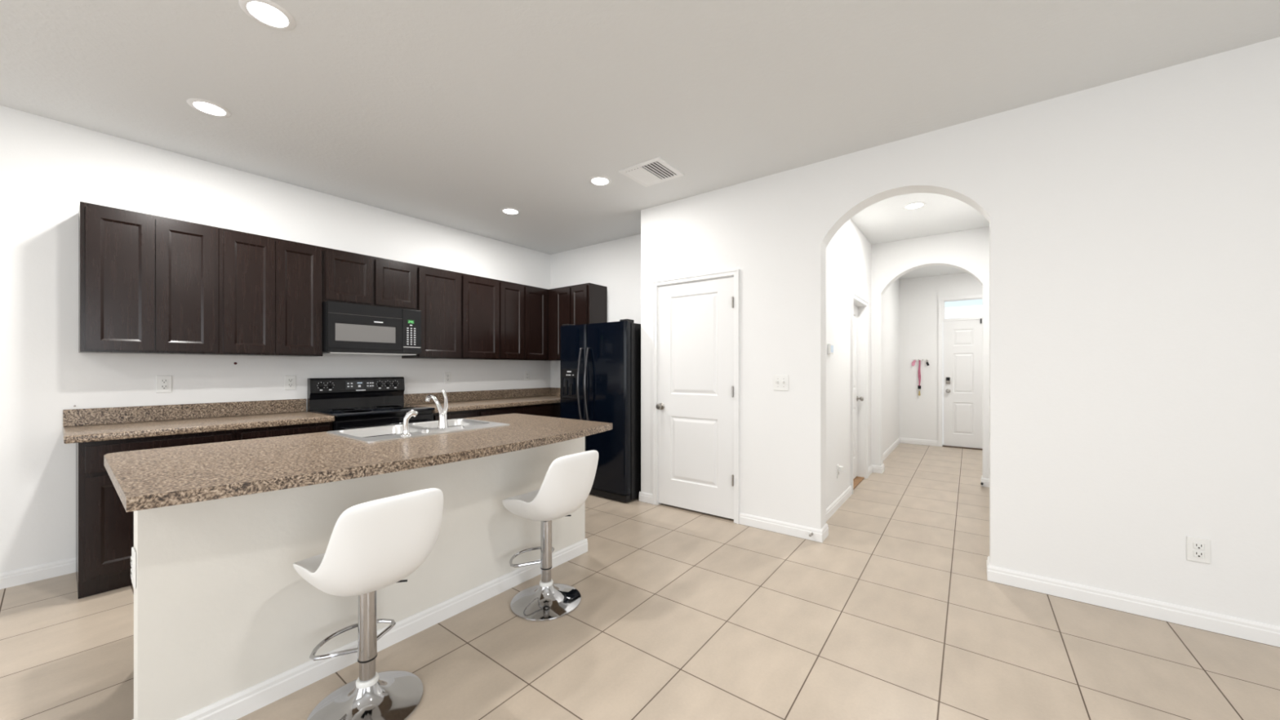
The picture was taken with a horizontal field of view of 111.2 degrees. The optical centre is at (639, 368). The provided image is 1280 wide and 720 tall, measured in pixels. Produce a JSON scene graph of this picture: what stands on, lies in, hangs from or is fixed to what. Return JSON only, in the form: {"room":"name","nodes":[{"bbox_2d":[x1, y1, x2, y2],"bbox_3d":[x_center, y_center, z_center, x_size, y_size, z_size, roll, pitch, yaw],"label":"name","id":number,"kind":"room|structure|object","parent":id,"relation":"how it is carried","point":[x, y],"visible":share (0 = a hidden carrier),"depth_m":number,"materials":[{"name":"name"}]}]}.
{"room":"kitchen","nodes":[
{"label":"kitchen","id":0,"kind":"room"},
{"bbox_2d":[0,105,551,573],"bbox_3d":[-3.454,-0.122,2.877,0.120,2.765,7.640,0,0,37],"label":"wall","id":1,"kind":"structure","parent":0,"point":[48,166],"depth_m":2.83,"materials":[{"name":"white paint"}]},
{"bbox_2d":[0,557,75,589],"bbox_3d":[-4.535,1.216,1.330,0.014,0.088,3.468,0,0,37],"label":"baseboard","id":2,"kind":"structure","parent":1,"relation":"attached to","point":[36,573],"depth_m":2.60,"materials":[{"name":"white paint"}]},
{"bbox_2d":[78,201,218,355],"bbox_3d":[-3.186,-0.533,2.863,0.324,0.872,0.588,0,0,37],"label":"upper cabinet","id":3,"kind":"object","parent":1,"relation":"attached to","point":[148,284],"visible":1,"depth_m":2.73,"materials":[{"name":"brown wood"}]},
{"bbox_2d":[155,375,172,392],"bbox_3d":[-3.272,0.108,3.012,0.009,0.118,0.074,0,0,37],"label":"wall outlet","id":4,"kind":"object","parent":1,"relation":"attached to","point":[163,383],"visible":1,"depth_m":3.01,"materials":[{"name":"white plastic"}]},
{"bbox_2d":[160,378,168,383],"bbox_3d":[-3.270,0.088,3.010,0.004,0.030,0.034,0,0,37],"label":"socket","id":5,"kind":"object","parent":4,"relation":"attached to","point":[162,380],"depth_m":3.01,"materials":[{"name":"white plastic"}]},
{"bbox_2d":[160,384,168,389],"bbox_3d":[-3.270,0.128,3.010,0.004,0.030,0.034,0,0,37],"label":"socket","id":6,"kind":"object","parent":4,"relation":"attached to","point":[162,386],"depth_m":3.01,"materials":[{"name":"white plastic"}]},
{"bbox_2d":[62,398,306,426],"bbox_3d":[-3.151,0.304,3.162,0.019,0.104,1.225,0,0,37],"label":"backsplash","id":7,"kind":"structure","parent":1,"relation":"attached to","point":[88,416],"depth_m":3.04,"materials":[{"name":"stone"}]},
{"bbox_2d":[213,227,322,356],"bbox_3d":[-2.826,-0.533,3.340,0.324,0.872,0.605,0,0,37],"label":"upper cabinet","id":8,"kind":"object","parent":1,"relation":"attached to","point":[270,289],"visible":0.95,"depth_m":3.22,"materials":[{"name":"brown wood"}]},
{"bbox_2d":[284,375,296,390],"bbox_3d":[-2.850,0.117,3.572,0.009,0.118,0.074,0,0,37],"label":"wall outlet","id":9,"kind":"object","parent":1,"relation":"attached to","point":[290,380],"visible":1,"depth_m":3.57,"materials":[{"name":"white plastic"}]},
{"bbox_2d":[322,247,417,310],"bbox_3d":[-2.420,-0.751,3.879,0.324,0.436,0.743,0,0,37],"label":"upper cabinet","id":10,"kind":"object","parent":1,"relation":"attached to","point":[350,277],"visible":0.92,"depth_m":3.73,"materials":[{"name":"brown wood"}]},
{"bbox_2d":[322,301,421,355],"bbox_3d":[-2.388,-0.327,3.855,0.404,0.409,0.738,0,0,37],"label":"microwave","id":11,"kind":"object","parent":10,"relation":"attached to","point":[353,329],"visible":0.95,"depth_m":3.69,"materials":[{"name":"black metal"}]},
{"bbox_2d":[444,372,450,383],"bbox_3d":[-2.040,0.100,4.647,0.009,0.118,0.074,0,0,37],"label":"wall outlet","id":12,"kind":"object","parent":1,"relation":"attached to","point":[446,375],"visible":1,"depth_m":4.64,"materials":[{"name":"white plastic"}]},
{"bbox_2d":[401,264,498,359],"bbox_3d":[-1.928,-0.533,4.533,0.324,0.872,0.891,0,0,37],"label":"upper cabinet","id":13,"kind":"object","parent":1,"relation":"attached to","point":[460,311],"visible":0.95,"depth_m":4.39,"materials":[{"name":"brown wood"}]},
{"bbox_2d":[404,387,559,404],"bbox_3d":[-1.500,0.304,4.837,0.642,0.104,1.916,0,0,37],"label":"backsplash","id":14,"kind":"structure","parent":1,"relation":"attached to","point":[411,398],"depth_m":4.96,"materials":[{"name":"stone"}]},
{"bbox_2d":[496,280,548,360],"bbox_3d":[-1.356,-0.533,5.293,0.324,0.872,1.010,0,0,37],"label":"upper cabinet","id":15,"kind":"object","parent":1,"relation":"attached to","point":[523,309],"visible":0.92,"depth_m":5.04,"materials":[{"name":"brown wood"}]},
{"bbox_2d":[524,371,529,380],"bbox_3d":[-1.412,0.095,5.482,0.009,0.118,0.074,0,0,37],"label":"wall outlet","id":16,"kind":"object","parent":1,"relation":"attached to","point":[526,373],"visible":1,"depth_m":5.48,"materials":[{"name":"white plastic"}]},
{"bbox_2d":[551,234,640,387],"bbox_3d":[0.195,-0.122,4.836,3.353,2.765,0.120,0,0,37],"label":"wall","id":17,"kind":"structure","parent":0,"point":[615,264],"depth_m":5.17,"materials":[{"name":"white paint"}]},
{"bbox_2d":[548,282,607,360],"bbox_3d":[-0.760,-0.533,5.276,0.682,0.872,0.324,0,0,37],"label":"upper cabinet","id":18,"kind":"object","parent":17,"relation":"attached to","point":[585,303],"visible":0.66,"depth_m":5.13,"materials":[{"name":"brown wood"}]},
{"bbox_2d":[0,0,1279,279],"bbox_3d":[1.194,-1.555,2.293,8.350,0.100,12.500,0,0,37],"label":"ceiling","id":19,"kind":"structure","parent":0,"point":[451,113],"depth_m":2.30,"materials":[{"name":"white paint"}]},
{"bbox_2d":[186,97,231,117],"bbox_3d":[-2.487,-1.502,2.532,0.186,0.006,0.186,0,0,37],"label":"recessed light","id":20,"kind":"object","parent":19,"relation":"in","point":[207,107],"visible":1,"depth_m":2.52,"materials":[{"name":"white paint"}]},
{"bbox_2d":[193,102,225,115],"bbox_3d":[-2.487,-1.502,2.532,0.132,0.003,0.132,0,0,37],"label":"diffuser","id":21,"kind":"object","parent":20,"relation":"attached to","point":[208,108],"depth_m":2.53,"materials":[{"name":"white"}]},
{"bbox_2d":[238,0,296,30],"bbox_3d":[-1.577,-1.502,1.859,0.186,0.006,0.186,0,0,37],"label":"recessed light","id":22,"kind":"object","parent":19,"relation":"in","point":[268,13],"visible":1,"depth_m":1.86,"materials":[{"name":"white paint"}]},
{"bbox_2d":[247,1,288,26],"bbox_3d":[-1.577,-1.502,1.859,0.132,0.003,0.132,0,0,37],"label":"diffuser","id":23,"kind":"object","parent":22,"relation":"attached to","point":[265,13],"depth_m":1.86,"materials":[{"name":"white"}]},
{"bbox_2d":[500,207,520,214],"bbox_3d":[-1.238,-1.502,4.192,0.186,0.006,0.186,0,0,37],"label":"recessed light","id":24,"kind":"object","parent":19,"relation":"in","point":[509,211],"visible":1,"depth_m":4.18,"materials":[{"name":"white paint"}]},
{"bbox_2d":[503,208,517,213],"bbox_3d":[-1.238,-1.502,4.192,0.132,0.003,0.132,0,0,37],"label":"diffuser","id":25,"kind":"object","parent":24,"relation":"attached to","point":[505,211],"depth_m":4.18,"materials":[{"name":"white"}]},
{"bbox_2d":[588,175,611,186],"bbox_3d":[-0.320,-1.502,3.515,0.186,0.006,0.186,0,0,37],"label":"recessed light","id":26,"kind":"object","parent":19,"relation":"in","point":[600,180],"visible":1,"depth_m":3.51,"materials":[{"name":"white paint"}]},
{"bbox_2d":[591,177,608,184],"bbox_3d":[-0.320,-1.502,3.515,0.132,0.003,0.132,0,0,37],"label":"diffuser","id":27,"kind":"object","parent":26,"relation":"attached to","point":[594,180],"depth_m":3.51,"materials":[{"name":"white"}]},
{"bbox_2d":[618,156,684,186],"bbox_3d":[0.089,-1.498,3.369,0.370,0.014,0.356,0,0,37],"label":"ceiling vent","id":28,"kind":"object","parent":19,"relation":"in","point":[655,171],"visible":1,"depth_m":3.35,"materials":[{"name":"white metal"}]},
{"bbox_2d":[902,201,926,209],"bbox_3d":[2.536,-1.502,4.049,0.186,0.006,0.186,0,0,37],"label":"recessed light","id":29,"kind":"object","parent":19,"relation":"in","point":[918,204],"visible":1,"depth_m":4.03,"materials":[{"name":"white paint"}]},
{"bbox_2d":[906,203,923,208],"bbox_3d":[2.536,-1.502,4.049,0.132,0.003,0.132,0,0,37],"label":"diffuser","id":30,"kind":"object","parent":29,"relation":"attached to","point":[910,206],"depth_m":4.05,"materials":[{"name":"white plastic"}]},
{"bbox_2d":[0,443,1279,719],"bbox_3d":[1.194,1.310,2.293,8.350,0.100,12.500,0,0,37],"label":"floor","id":31,"kind":"structure","parent":0,"point":[681,614],"depth_m":2.04,"materials":[{"name":"tile"}]},
{"bbox_2d":[75,429,235,599],"bbox_3d":[-3.054,0.829,2.779,0.598,0.862,0.634,0,0,37],"label":"base cabinet","id":32,"kind":"object","parent":31,"relation":"on","point":[104,531],"visible":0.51,"depth_m":2.43,"materials":[{"name":"brown wood"}]},
{"bbox_2d":[62,398,334,444],"bbox_3d":[-2.902,0.324,2.975,0.642,0.144,1.225,0,0,37],"label":"countertop","id":33,"kind":"structure","parent":32,"relation":"on","point":[88,424],"depth_m":2.92,"materials":[{"name":"stone"}]},
{"bbox_2d":[235,421,332,440],"bbox_3d":[-2.700,0.829,3.249,0.598,0.862,0.542,0,0,37],"label":"base cabinet","id":34,"kind":"object","parent":31,"relation":"on","point":[284,430],"visible":0.19,"depth_m":3.05,"materials":[{"name":"brown wood"}]},
{"bbox_2d":[131,433,587,719],"bbox_3d":[-1.272,0.828,2.417,0.739,0.864,2.056,0,0,37],"label":"kitchen island","id":35,"kind":"object","parent":31,"relation":"on","point":[226,626],"visible":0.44,"depth_m":1.69,"materials":[{"name":"paint"}]},
{"bbox_2d":[130,546,136,588],"bbox_3d":[-1.653,0.650,1.429,0.074,0.118,0.009,0,0,37],"label":"wall outlet","id":36,"kind":"object","parent":35,"relation":"attached to","point":[133,557],"visible":1,"depth_m":1.41,"materials":[{"name":"white plastic"}]},
{"bbox_2d":[130,555,133,568],"bbox_3d":[-1.654,0.630,1.427,0.034,0.030,0.004,0,0,37],"label":"socket","id":37,"kind":"object","parent":36,"relation":"attached to","point":[131,557],"depth_m":1.42,"materials":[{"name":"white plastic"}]},
{"bbox_2d":[130,568,133,580],"bbox_3d":[-1.654,0.670,1.427,0.034,0.030,0.004,0,0,37],"label":"socket","id":38,"kind":"object","parent":36,"relation":"attached to","point":[131,569],"depth_m":1.42,"materials":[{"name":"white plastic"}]},
{"bbox_2d":[103,413,612,511],"bbox_3d":[-1.160,0.376,2.311,1.157,0.040,2.070,0,0,37],"label":"island countertop","id":39,"kind":"structure","parent":35,"relation":"on","point":[164,477],"depth_m":1.75,"materials":[{"name":"stone"}]},
{"bbox_2d":[326,417,510,442],"bbox_3d":[-1.270,0.438,2.577,0.560,0.177,0.820,0,0,37],"label":"sink","id":40,"kind":"object","parent":39,"relation":"in","point":[415,428],"visible":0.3,"depth_m":2.58,"materials":[{"name":"silver metal"}]},
{"bbox_2d":[400,409,417,436],"bbox_3d":[-1.204,0.282,2.282,0.054,0.135,0.082,0,0,37],"label":"sprayer","id":41,"kind":"object","parent":40,"relation":"on","point":[406,432],"visible":1,"depth_m":2.26,"materials":[{"name":"silver metal"}]},
{"bbox_2d":[420,390,463,432],"bbox_3d":[-1.181,0.238,2.535,0.216,0.221,0.250,0,0,37],"label":"faucet","id":42,"kind":"object","parent":39,"relation":"on","point":[442,423],"visible":1,"depth_m":2.49,"materials":[{"name":"silver metal"}]},
{"bbox_2d":[293,488,443,719],"bbox_3d":[-0.994,0.844,1.615,0.480,0.831,0.419,0,0,37],"label":"bar stool","id":43,"kind":"object","parent":31,"relation":"on","point":[373,545],"visible":1,"depth_m":1.54,"materials":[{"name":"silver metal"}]},
{"bbox_2d":[307,377,435,431],"bbox_3d":[-2.269,0.671,3.740,0.696,1.178,0.752,0,0,37],"label":"range","id":44,"kind":"object","parent":31,"relation":"on","point":[357,402],"visible":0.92,"depth_m":3.76,"materials":[{"name":"black metal"}]},
{"bbox_2d":[308,404,435,417],"bbox_3d":[-2.273,0.355,3.743,0.605,0.019,0.752,0,0,37],"label":"cooktop","id":45,"kind":"object","parent":44,"relation":"in","point":[358,410],"depth_m":3.67,"materials":[{"name":"black glass"}]},
{"bbox_2d":[432,409,477,421],"bbox_3d":[-1.942,0.829,4.255,0.598,0.862,0.456,0,0,37],"label":"base cabinet","id":46,"kind":"object","parent":31,"relation":"on","point":[470,413],"visible":0.14,"depth_m":4.10,"materials":[{"name":"brown wood"}]},
{"bbox_2d":[477,402,559,417],"bbox_3d":[-1.366,0.829,5.020,0.598,0.862,1.457,0,0,37],"label":"base cabinet","id":47,"kind":"object","parent":31,"relation":"on","point":[551,410],"visible":0.1,"depth_m":4.75,"materials":[{"name":"brown wood"}]},
{"bbox_2d":[404,387,559,413],"bbox_3d":[-1.500,0.324,4.837,0.642,0.144,1.916,0,0,37],"label":"countertop","id":48,"kind":"structure","parent":47,"relation":"on","point":[483,399],"depth_m":4.75,"materials":[{"name":"stone"}]},
{"bbox_2d":[502,449,598,621],"bbox_3d":[-0.487,0.844,2.355,0.480,0.831,0.419,0,0,37],"label":"bar stool","id":49,"kind":"object","parent":31,"relation":"on","point":[568,481],"visible":1,"depth_m":2.25,"materials":[{"name":"silver metal"}]},
{"bbox_2d":[560,319,640,502],"bbox_3d":[-0.287,0.399,4.585,0.895,1.722,0.820,0,0,37],"label":"refrigerator","id":50,"kind":"object","parent":31,"relation":"on","point":[600,363],"visible":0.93,"depth_m":4.21,"materials":[{"name":"black metal"}]},
{"bbox_2d":[853,476,864,489],"bbox_3d":[2.309,1.254,4.765,0.110,0.012,0.730,0,0,37],"label":"floor","id":51,"kind":"structure","parent":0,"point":[856,480],"depth_m":4.86,"materials":[{"name":"brown wood"}]},
{"bbox_2d":[826,218,899,508],"bbox_3d":[2.852,-0.122,5.479,0.120,2.765,5.215,0,0,37],"label":"wall","id":52,"kind":"structure","parent":0,"point":[849,252],"depth_m":4.24,"materials":[{"name":"white paint"}]},
{"bbox_2d":[827,343,833,354],"bbox_3d":[1.619,-0.165,3.719,0.025,0.090,0.110,0,0,37],"label":"thermostat","id":53,"kind":"object","parent":52,"relation":"attached to","point":[830,346],"visible":1,"depth_m":3.68,"materials":[{"name":"white plastic"}]},
{"bbox_2d":[836,463,839,478],"bbox_3d":[1.796,0.930,3.968,0.009,0.118,0.074,0,0,37],"label":"wall outlet","id":54,"kind":"object","parent":52,"relation":"attached to","point":[837,465],"visible":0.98,"depth_m":3.95,"materials":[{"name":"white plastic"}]},
{"bbox_2d":[838,466,843,471],"bbox_3d":[1.813,0.906,3.955,0.036,0.042,0.040,0,0,37],"label":"night light","id":55,"kind":"object","parent":54,"relation":"attached to","point":[840,468],"visible":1,"depth_m":3.94,"materials":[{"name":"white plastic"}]},
{"bbox_2d":[826,485,852,521],"bbox_3d":[1.727,1.216,3.873,0.014,0.088,1.295,0,0,37],"label":"baseboard","id":56,"kind":"structure","parent":52,"relation":"attached to","point":[837,503],"depth_m":3.94,"materials":[{"name":"white paint"}]},
{"bbox_2d":[853,304,863,479],"bbox_3d":[2.313,0.262,4.761,0.102,1.937,0.714,0,0,37],"label":"door","id":57,"kind":"structure","parent":52,"relation":"in","point":[855,397],"depth_m":4.96,"materials":[{"name":"white paint"}]},
{"bbox_2d":[850,292,868,494],"bbox_3d":[2.325,0.247,4.752,0.132,2.025,0.830,0,0,37],"label":"trim","id":58,"kind":"structure","parent":52,"relation":"attached to","point":[862,304],"depth_m":5.03,"materials":[{"name":"white paint"}]},
{"bbox_2d":[868,464,872,475],"bbox_3d":[2.718,1.216,5.189,0.014,0.088,0.340,0,0,37],"label":"baseboard","id":59,"kind":"structure","parent":52,"relation":"attached to","point":[870,468],"depth_m":5.21,"materials":[{"name":"white paint"}]},
{"bbox_2d":[883,437,900,460],"bbox_3d":[3.656,1.216,6.435,0.014,0.088,2.480,0,0,37],"label":"baseboard","id":60,"kind":"structure","parent":52,"relation":"attached to","point":[887,452],"depth_m":6.58,"materials":[{"name":"white paint"}]},
{"bbox_2d":[871,226,989,478],"bbox_3d":[3.542,-0.122,4.875,1.707,2.765,0.150,0,0,37],"label":"wall","id":61,"kind":"structure","parent":0,"point":[966,251],"depth_m":5.03,"materials":[{"name":"white paint"}]},
{"bbox_2d":[871,464,882,473],"bbox_3d":[2.858,1.216,5.288,0.118,0.088,0.014,0,0,37],"label":"baseboard","id":62,"kind":"structure","parent":61,"relation":"attached to","point":[876,468],"depth_m":5.28,"materials":[{"name":"white paint"}]},
{"bbox_2d":[981,477,989,487],"bbox_3d":[3.693,1.216,4.659,0.104,0.088,0.014,0,0,37],"label":"baseboard","id":63,"kind":"structure","parent":61,"relation":"attached to","point":[985,481],"depth_m":4.66,"materials":[{"name":"white paint"}]},
{"bbox_2d":[899,272,982,440],"bbox_3d":[5.115,-0.122,6.964,1.707,2.765,0.120,0,0,37],"label":"wall","id":64,"kind":"structure","parent":0,"point":[918,296],"depth_m":7.24,"materials":[{"name":"white paint"}]},
{"bbox_2d":[899,437,937,446],"bbox_3d":[4.613,1.216,7.258,0.551,0.088,0.014,0,0,37],"label":"baseboard","id":65,"kind":"structure","parent":64,"relation":"attached to","point":[910,441],"depth_m":7.25,"materials":[{"name":"white paint"}]},
{"bbox_2d":[913,358,928,360],"bbox_3d":[4.632,-0.142,7.224,0.220,0.035,0.045,0,0,37],"label":"key rack","id":66,"kind":"object","parent":64,"relation":"attached to","point":[915,359],"visible":1,"depth_m":7.22,"materials":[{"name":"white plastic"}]},
{"bbox_2d":[917,360,920,395],"bbox_3d":[4.608,0.158,7.225,0.044,0.585,0.020,0,0,37],"label":"lanyard","id":67,"kind":"object","parent":66,"relation":"hanging from","point":[919,361],"visible":1,"depth_m":7.22,"materials":[{"name":"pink fabric"}]},
{"bbox_2d":[937,293,982,446],"bbox_3d":[5.278,0.057,6.821,1.048,2.407,0.132,0,0,37],"label":"trim","id":68,"kind":"structure","parent":64,"relation":"attached to","point":[940,300],"depth_m":7.07,"materials":[{"name":"white paint"}]},
{"bbox_2d":[942,297,982,321],"bbox_3d":[5.277,-0.927,6.820,0.938,0.330,0.055,0,0,37],"label":"window","id":69,"kind":"structure","parent":64,"relation":"in","point":[971,308],"depth_m":6.93,"materials":[{"name":"white glass"}]},
{"bbox_2d":[942,444,982,449],"bbox_3d":[5.280,1.251,6.824,0.934,0.018,0.105,0,0,37],"label":"trim","id":70,"kind":"structure","parent":64,"relation":"attached to","point":[943,445],"depth_m":6.90,"materials":[{"name":"brown"}]},
{"bbox_2d":[943,318,982,448],"bbox_3d":[5.255,0.235,6.791,0.914,2.010,0.107,0,0,37],"label":"door","id":71,"kind":"structure","parent":64,"relation":"in","point":[962,339],"depth_m":6.92,"materials":[{"name":"white paint"}]},
{"bbox_2d":[640,36,1279,626],"bbox_3d":[2.491,-0.122,2.393,6.100,2.765,0.150,0,0,37],"label":"wall","id":72,"kind":"structure","parent":0,"point":[1134,221],"depth_m":2.36,"materials":[{"name":"white paint"}]},
{"bbox_2d":[639,491,652,503],"bbox_3d":[0.059,1.216,4.122,0.163,0.088,0.014,0,0,37],"label":"baseboard","id":73,"kind":"structure","parent":72,"relation":"attached to","point":[643,496],"depth_m":4.12,"materials":[{"name":"white paint"}]},
{"bbox_2d":[656,276,733,519],"bbox_3d":[0.464,0.242,3.808,0.756,1.995,0.102,0,0,37],"label":"door","id":74,"kind":"structure","parent":72,"relation":"in","point":[695,406],"depth_m":3.81,"materials":[{"name":"white paint"}]},
{"bbox_2d":[652,268,739,524],"bbox_3d":[0.496,0.226,3.856,0.853,2.068,0.132,0,0,37],"label":"trim","id":75,"kind":"structure","parent":72,"relation":"attached to","point":[732,273],"depth_m":3.71,"materials":[{"name":"white paint"}]},
{"bbox_2d":[738,512,822,542],"bbox_3d":[1.064,1.216,3.365,0.643,0.088,0.014,0,0,37],"label":"baseboard","id":76,"kind":"structure","parent":72,"relation":"attached to","point":[783,527],"depth_m":3.35,"materials":[{"name":"white paint"}]},
{"bbox_2d":[773,374,788,391],"bbox_3d":[1.075,0.110,3.351,0.116,0.120,0.022,0,0,37],"label":"light switch","id":77,"kind":"object","parent":72,"relation":"attached to","point":[780,381],"visible":1,"depth_m":3.35,"materials":[{"name":"white plastic"}]},
{"bbox_2d":[821,523,828,541],"bbox_3d":[1.368,1.216,3.247,0.014,0.088,0.164,0,0,37],"label":"baseboard","id":78,"kind":"structure","parent":72,"relation":"attached to","point":[825,529],"depth_m":3.24,"materials":[{"name":"white paint"}]},
{"bbox_2d":[986,555,990,579],"bbox_3d":[2.127,1.216,2.675,0.014,0.088,0.164,0,0,37],"label":"baseboard","id":79,"kind":"structure","parent":72,"relation":"attached to","point":[988,561],"depth_m":2.67,"materials":[{"name":"white paint"}]},
{"bbox_2d":[987,564,1279,647],"bbox_3d":[3.473,1.216,1.551,3.517,0.088,0.014,0,0,37],"label":"baseboard","id":80,"kind":"structure","parent":72,"relation":"attached to","point":[1269,634],"depth_m":2.23,"materials":[{"name":"white paint"}]},
{"bbox_2d":[1186,536,1210,564],"bbox_3d":[2.712,0.882,2.127,0.074,0.118,0.009,0,0,37],"label":"wall outlet","id":81,"kind":"object","parent":72,"relation":"attached to","point":[1198,549],"visible":1,"depth_m":2.12,"materials":[{"name":"white plastic"}]},
{"bbox_2d":[1193,542,1204,550],"bbox_3d":[2.710,0.862,2.125,0.034,0.030,0.004,0,0,37],"label":"socket","id":82,"kind":"object","parent":81,"relation":"attached to","point":[1197,545],"depth_m":2.12,"materials":[{"name":"white plastic"}]},
{"bbox_2d":[1193,550,1204,558],"bbox_3d":[2.710,0.902,2.125,0.034,0.030,0.004,0,0,37],"label":"socket","id":83,"kind":"object","parent":81,"relation":"attached to","point":[1197,553],"depth_m":2.12,"materials":[{"name":"white plastic"}]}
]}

